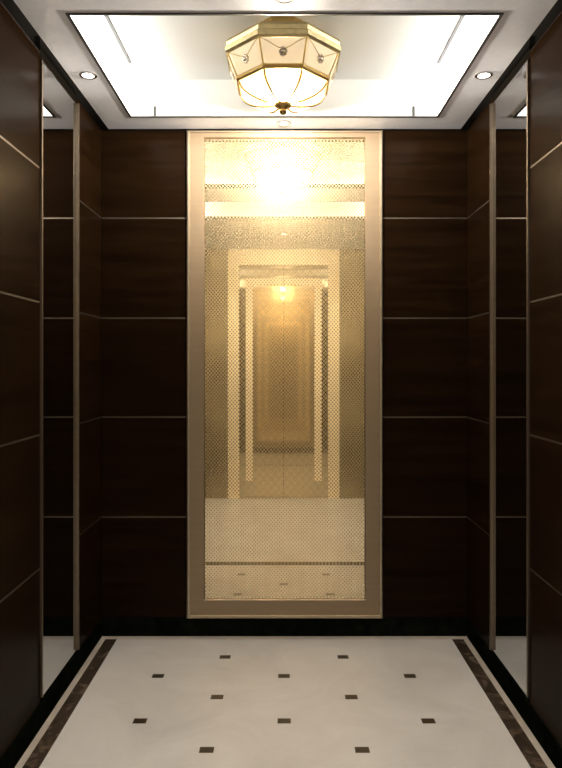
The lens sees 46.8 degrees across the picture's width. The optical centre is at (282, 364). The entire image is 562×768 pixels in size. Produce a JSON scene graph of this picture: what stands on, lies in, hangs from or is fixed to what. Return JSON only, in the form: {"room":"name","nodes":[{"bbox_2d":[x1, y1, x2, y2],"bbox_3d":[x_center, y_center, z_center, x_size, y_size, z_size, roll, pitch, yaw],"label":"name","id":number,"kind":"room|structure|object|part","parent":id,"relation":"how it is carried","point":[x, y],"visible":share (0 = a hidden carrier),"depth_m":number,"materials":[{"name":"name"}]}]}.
{"room":"elevator interior","nodes":[
{"label":"elevator interior","id":0,"kind":"room"},
{"bbox_2d":[0,0,101,757],"bbox_3d":[-0.862,-0.019,1.404,0.078,2.578,3.128,0,0,0],"label":"wall","id":1,"kind":"structure","parent":0,"point":[22,48],"depth_m":2.10,"materials":[{"name":"brown wood"}]},
{"bbox_3d":[-0.832,0.919,1.552,0.018,0.451,1.296,0,0,0],"label":"wall panel","id":2,"kind":"part","parent":1,"relation":"part of","materials":[{"name":"brown wood"}]},
{"bbox_3d":[-0.832,0.463,1.552,0.018,0.446,1.296,0,0,0],"label":"wall panel","id":3,"kind":"part","parent":1,"relation":"part of","materials":[{"name":"brown wood"}]},
{"bbox_3d":[-0.832,0.012,1.552,0.018,0.442,1.296,0,0,0],"label":"wall panel","id":4,"kind":"part","parent":1,"relation":"part of","materials":[{"name":"brown wood"}]},
{"bbox_3d":[-0.832,-0.440,1.552,0.018,0.447,1.296,0,0,0],"label":"wall panel","id":5,"kind":"part","parent":1,"relation":"part of","materials":[{"name":"brown wood"}]},
{"bbox_3d":[-0.832,-0.867,1.552,0.018,0.392,1.296,0,0,0],"label":"wall panel","id":6,"kind":"part","parent":1,"relation":"part of","materials":[{"name":"brown wood"}]},
{"bbox_2d":[0,618,101,767],"bbox_3d":[-0.830,1.188,1.423,0.020,0.084,3.046,0,0,0],"label":"baseboard","id":7,"kind":"structure","parent":1,"relation":"attached to","point":[23,739],"depth_m":2.28,"materials":[{"name":"black stone"}]},
{"bbox_3d":[-0.832,-1.077,2.392,0.018,0.074,0.382,0,0,0],"label":"wall panel","id":8,"kind":"part","parent":1,"relation":"part of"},
{"bbox_2d":[39,59,79,697],"bbox_3d":[-0.823,0.046,2.392,0.031,2.164,0.380,0,0,0],"label":"wall mirror","id":9,"kind":"object","parent":1,"relation":"attached to","point":[59,168],"visible":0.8,"depth_m":2.39,"materials":[{"name":"clear glass"}]},
{"bbox_3d":[-0.832,0.919,2.767,0.018,0.451,0.365,0,0,0],"label":"wall panel","id":10,"kind":"part","parent":1,"relation":"part of","materials":[{"name":"brown wood"}]},
{"bbox_3d":[-0.832,-0.867,2.767,0.018,0.392,0.365,0,0,0],"label":"wall panel","id":11,"kind":"part","parent":1,"relation":"part of","materials":[{"name":"brown wood"}]},
{"bbox_3d":[-0.832,0.463,2.767,0.018,0.446,0.365,0,0,0],"label":"wall panel","id":12,"kind":"part","parent":1,"relation":"part of","materials":[{"name":"brown wood"}]},
{"bbox_3d":[-0.832,0.012,2.767,0.018,0.442,0.365,0,0,0],"label":"wall panel","id":13,"kind":"part","parent":1,"relation":"part of","materials":[{"name":"brown wood"}]},
{"bbox_3d":[-0.832,-0.440,2.767,0.018,0.447,0.365,0,0,0],"label":"wall panel","id":14,"kind":"part","parent":1,"relation":"part of","materials":[{"name":"brown wood"}]},
{"bbox_2d":[99,117,469,634],"bbox_3d":[0.006,-0.019,2.989,1.818,2.578,0.078,0,0,0],"label":"wall","id":15,"kind":"structure","parent":0,"point":[144,217],"depth_m":2.95,"materials":[{"name":"brown wood"}]},
{"bbox_3d":[-0.631,0.919,2.959,0.383,0.451,0.018,0,0,0],"label":"wall panel","id":16,"kind":"part","parent":15,"relation":"part of","materials":[{"name":"brown wood"}]},
{"bbox_3d":[-0.631,0.463,2.959,0.383,0.446,0.018,0,0,0],"label":"wall panel","id":17,"kind":"part","parent":15,"relation":"part of","materials":[{"name":"brown wood"}]},
{"bbox_3d":[-0.631,0.012,2.959,0.383,0.442,0.018,0,0,0],"label":"wall panel","id":18,"kind":"part","parent":15,"relation":"part of","materials":[{"name":"brown wood"}]},
{"bbox_3d":[-0.631,-0.440,2.959,0.383,0.447,0.018,0,0,0],"label":"wall panel","id":19,"kind":"part","parent":15,"relation":"part of","materials":[{"name":"brown wood"}]},
{"bbox_3d":[-0.631,-0.867,2.959,0.383,0.392,0.018,0,0,0],"label":"wall panel","id":20,"kind":"part","parent":15,"relation":"part of","materials":[{"name":"brown wood"}]},
{"bbox_2d":[102,616,465,635],"bbox_3d":[0.006,1.188,2.957,1.650,0.084,0.020,0,0,0],"label":"baseboard","id":21,"kind":"structure","parent":15,"relation":"attached to","point":[111,626],"depth_m":2.95,"materials":[{"name":"black stone"}]},
{"bbox_2d":[187,130,382,618],"bbox_3d":[0.008,0.043,2.947,0.887,2.206,0.029,0,0,0],"label":"panel","id":22,"kind":"object","parent":15,"relation":"attached to","point":[285,227],"visible":1,"depth_m":2.95,"materials":[{"name":"gold metal"}]},
{"bbox_3d":[0.645,0.919,2.959,0.379,0.451,0.018,0,0,0],"label":"wall panel","id":23,"kind":"part","parent":15,"relation":"part of","materials":[{"name":"brown wood"}]},
{"bbox_3d":[0.645,0.463,2.959,0.379,0.446,0.018,0,0,0],"label":"wall panel","id":24,"kind":"part","parent":15,"relation":"part of","materials":[{"name":"brown wood"}]},
{"bbox_3d":[0.645,0.012,2.959,0.379,0.442,0.018,0,0,0],"label":"wall panel","id":25,"kind":"part","parent":15,"relation":"part of","materials":[{"name":"brown wood"}]},
{"bbox_3d":[0.645,-0.440,2.959,0.379,0.447,0.018,0,0,0],"label":"wall panel","id":26,"kind":"part","parent":15,"relation":"part of","materials":[{"name":"brown wood"}]},
{"bbox_3d":[0.645,-0.867,2.959,0.379,0.392,0.018,0,0,0],"label":"wall panel","id":27,"kind":"part","parent":15,"relation":"part of","materials":[{"name":"brown wood"}]},
{"bbox_2d":[15,635,554,767],"bbox_3d":[0.006,1.250,1.425,1.778,0.040,3.170,0,0,0],"label":"floor","id":28,"kind":"structure","parent":0,"point":[135,701],"depth_m":2.31,"materials":[{"name":"beige stone"}]},
{"bbox_2d":[13,0,556,128],"bbox_3d":[0.006,-1.208,1.415,1.818,0.280,3.230,0,0,0],"label":"ceiling","id":29,"kind":"structure","parent":0,"point":[156,65],"depth_m":2.48,"materials":[{"name":"paint"}]},
{"bbox_2d":[79,71,96,79],"bbox_3d":[-0.718,-1.068,2.394,0.066,0.008,0.066,0,0,0],"label":"recessed light","id":30,"kind":"object","parent":29,"relation":"in","point":[88,75],"visible":1,"depth_m":2.39,"materials":[{"name":"metal"}]},
{"bbox_2d":[71,16,129,112],"bbox_3d":[-0.663,-1.149,2.384,0.013,0.158,0.824,0,0,0],"label":"ceiling light panel","id":31,"kind":"object","parent":29,"relation":"in","point":[94,30],"depth_m":2.41,"materials":[{"name":"white plastic"}]},
{"bbox_3d":[-0.621,-1.226,2.307,0.012,0.004,0.666,0,0,0],"label":"slot trim","id":32,"kind":"part","parent":29,"relation":"part of","materials":[{"name":"metal"}]},
{"bbox_3d":[-0.551,-1.091,2.797,0.012,0.043,0.006,0,0,0],"label":"slot trim","id":33,"kind":"part","parent":29,"relation":"part of","materials":[{"name":"metal"}]},
{"bbox_2d":[225,16,340,114],"bbox_3d":[0.000,-1.073,2.390,0.412,0.311,0.412,0,0,0],"label":"ceiling lamp","id":34,"kind":"object","parent":29,"relation":"attached to","point":[282,63],"visible":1,"depth_m":2.28,"materials":[{"name":"gold metal"}]},
{"bbox_3d":[-0.177,-1.068,2.390,0.037,0.081,0.158,0,0,0],"label":"glass panel","id":35,"kind":"part","parent":34,"relation":"part of","materials":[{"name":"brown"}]},
{"bbox_3d":[-0.125,-1.068,2.265,0.037,0.081,0.158,0,0,-45],"label":"glass panel","id":36,"kind":"part","parent":34,"relation":"part of","materials":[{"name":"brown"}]},
{"bbox_3d":[-0.125,-1.068,2.515,0.037,0.081,0.158,0,0,45],"label":"glass panel","id":37,"kind":"part","parent":34,"relation":"part of","materials":[{"name":"white glass"}]},
{"bbox_3d":[0.000,-1.068,2.213,0.158,0.081,0.037,0,0,0],"label":"glass panel","id":38,"kind":"part","parent":34,"relation":"part of","materials":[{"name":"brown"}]},
{"bbox_3d":[0.000,-1.068,2.567,0.158,0.081,0.037,0,0,0],"label":"glass panel","id":39,"kind":"part","parent":34,"relation":"part of","materials":[{"name":"white glass"}]},
{"bbox_3d":[0.125,-1.068,2.515,0.037,0.081,0.158,0,0,-45],"label":"glass panel","id":40,"kind":"part","parent":34,"relation":"part of","materials":[{"name":"white glass"}]},
{"bbox_3d":[0.125,-1.068,2.265,0.037,0.081,0.158,0,0,45],"label":"glass panel","id":41,"kind":"part","parent":34,"relation":"part of","materials":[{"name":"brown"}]},
{"bbox_3d":[0.177,-1.068,2.390,0.037,0.081,0.158,0,0,0],"label":"glass panel","id":42,"kind":"part","parent":34,"relation":"part of","materials":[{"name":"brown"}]},
{"bbox_2d":[276,120,290,125],"bbox_3d":[0.004,-1.068,2.868,0.066,0.008,0.066,0,0,0],"label":"recessed light","id":43,"kind":"object","parent":29,"relation":"in","point":[281,122],"visible":1,"depth_m":2.87,"materials":[{"name":"metal"}]},
{"bbox_2d":[65,13,503,117],"bbox_3d":[0.005,-1.077,2.386,1.330,0.025,0.828,0,0,0],"label":"trim","id":44,"kind":"structure","parent":29,"relation":"attached to","point":[68,15],"depth_m":1.98,"materials":[{"name":"metal"}]},
{"bbox_2d":[275,0,293,3],"bbox_3d":[0.004,-1.068,1.885,0.066,0.008,0.066,0,0,0],"label":"recessed light","id":45,"kind":"object","parent":29,"relation":"in","point":[278,1],"visible":1,"depth_m":1.90,"materials":[{"name":"metal"}]},
{"bbox_3d":[0.561,-1.091,2.797,0.012,0.043,0.006,0,0,0],"label":"slot trim","id":46,"kind":"part","parent":29,"relation":"part of","materials":[{"name":"metal"}]},
{"bbox_3d":[0.632,-1.226,2.307,0.012,0.004,0.666,0,0,0],"label":"slot trim","id":47,"kind":"part","parent":29,"relation":"part of","materials":[{"name":"metal"}]},
{"bbox_2d":[438,16,497,112],"bbox_3d":[0.673,-1.149,2.384,0.013,0.158,0.824,0,0,0],"label":"ceiling light panel","id":48,"kind":"object","parent":29,"relation":"in","point":[474,29],"depth_m":2.41,"materials":[{"name":"white plastic"}]},
{"bbox_2d":[475,71,492,79],"bbox_3d":[0.740,-1.068,2.394,0.066,0.008,0.066,0,0,0],"label":"recessed light","id":49,"kind":"object","parent":29,"relation":"in","point":[482,75],"visible":1,"depth_m":2.39,"materials":[{"name":"metal"}]},
{"bbox_2d":[467,0,561,745],"bbox_3d":[0.874,-0.019,1.404,0.078,2.578,3.128,0,0,0],"label":"wall","id":50,"kind":"structure","parent":0,"point":[543,48],"depth_m":2.14,"materials":[{"name":"brown wood"}]},
{"bbox_3d":[0.844,0.463,2.767,0.018,0.446,0.365,0,0,0],"label":"wall panel","id":51,"kind":"part","parent":50,"relation":"part of","materials":[{"name":"brown wood"}]},
{"bbox_3d":[0.844,0.012,2.767,0.018,0.442,0.365,0,0,0],"label":"wall panel","id":52,"kind":"part","parent":50,"relation":"part of","materials":[{"name":"brown wood"}]},
{"bbox_3d":[0.844,-0.440,2.767,0.018,0.447,0.365,0,0,0],"label":"wall panel","id":53,"kind":"part","parent":50,"relation":"part of","materials":[{"name":"brown wood"}]},
{"bbox_3d":[0.844,-0.867,2.767,0.018,0.392,0.365,0,0,0],"label":"wall panel","id":54,"kind":"part","parent":50,"relation":"part of","materials":[{"name":"brown wood"}]},
{"bbox_3d":[0.844,0.919,2.767,0.018,0.451,0.365,0,0,0],"label":"wall panel","id":55,"kind":"part","parent":50,"relation":"part of","materials":[{"name":"brown wood"}]},
{"bbox_2d":[490,59,529,697],"bbox_3d":[0.836,0.046,2.392,0.031,2.164,0.380,0,0,0],"label":"wall mirror","id":56,"kind":"object","parent":50,"relation":"attached to","point":[510,112],"visible":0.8,"depth_m":2.36,"materials":[{"name":"clear glass"}]},
{"bbox_3d":[0.844,-1.077,2.392,0.018,0.074,0.382,0,0,0],"label":"wall panel","id":57,"kind":"part","parent":50,"relation":"part of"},
{"bbox_2d":[467,618,561,767],"bbox_3d":[0.842,1.188,1.423,0.020,0.084,3.046,0,0,0],"label":"baseboard","id":58,"kind":"structure","parent":50,"relation":"attached to","point":[516,695],"depth_m":2.31,"materials":[{"name":"black stone"}]},
{"bbox_3d":[0.844,0.919,1.552,0.018,0.451,1.296,0,0,0],"label":"wall panel","id":59,"kind":"part","parent":50,"relation":"part of","materials":[{"name":"brown wood"}]},
{"bbox_3d":[0.844,0.463,1.552,0.018,0.446,1.296,0,0,0],"label":"wall panel","id":60,"kind":"part","parent":50,"relation":"part of","materials":[{"name":"brown wood"}]},
{"bbox_3d":[0.844,0.012,1.552,0.018,0.442,1.296,0,0,0],"label":"wall panel","id":61,"kind":"part","parent":50,"relation":"part of","materials":[{"name":"brown wood"}]},
{"bbox_3d":[0.844,-0.440,1.552,0.018,0.447,1.296,0,0,0],"label":"wall panel","id":62,"kind":"part","parent":50,"relation":"part of","materials":[{"name":"brown wood"}]},
{"bbox_3d":[0.844,-0.867,1.552,0.018,0.392,1.296,0,0,0],"label":"wall panel","id":63,"kind":"part","parent":50,"relation":"part of","materials":[{"name":"brown wood"}]}
]}

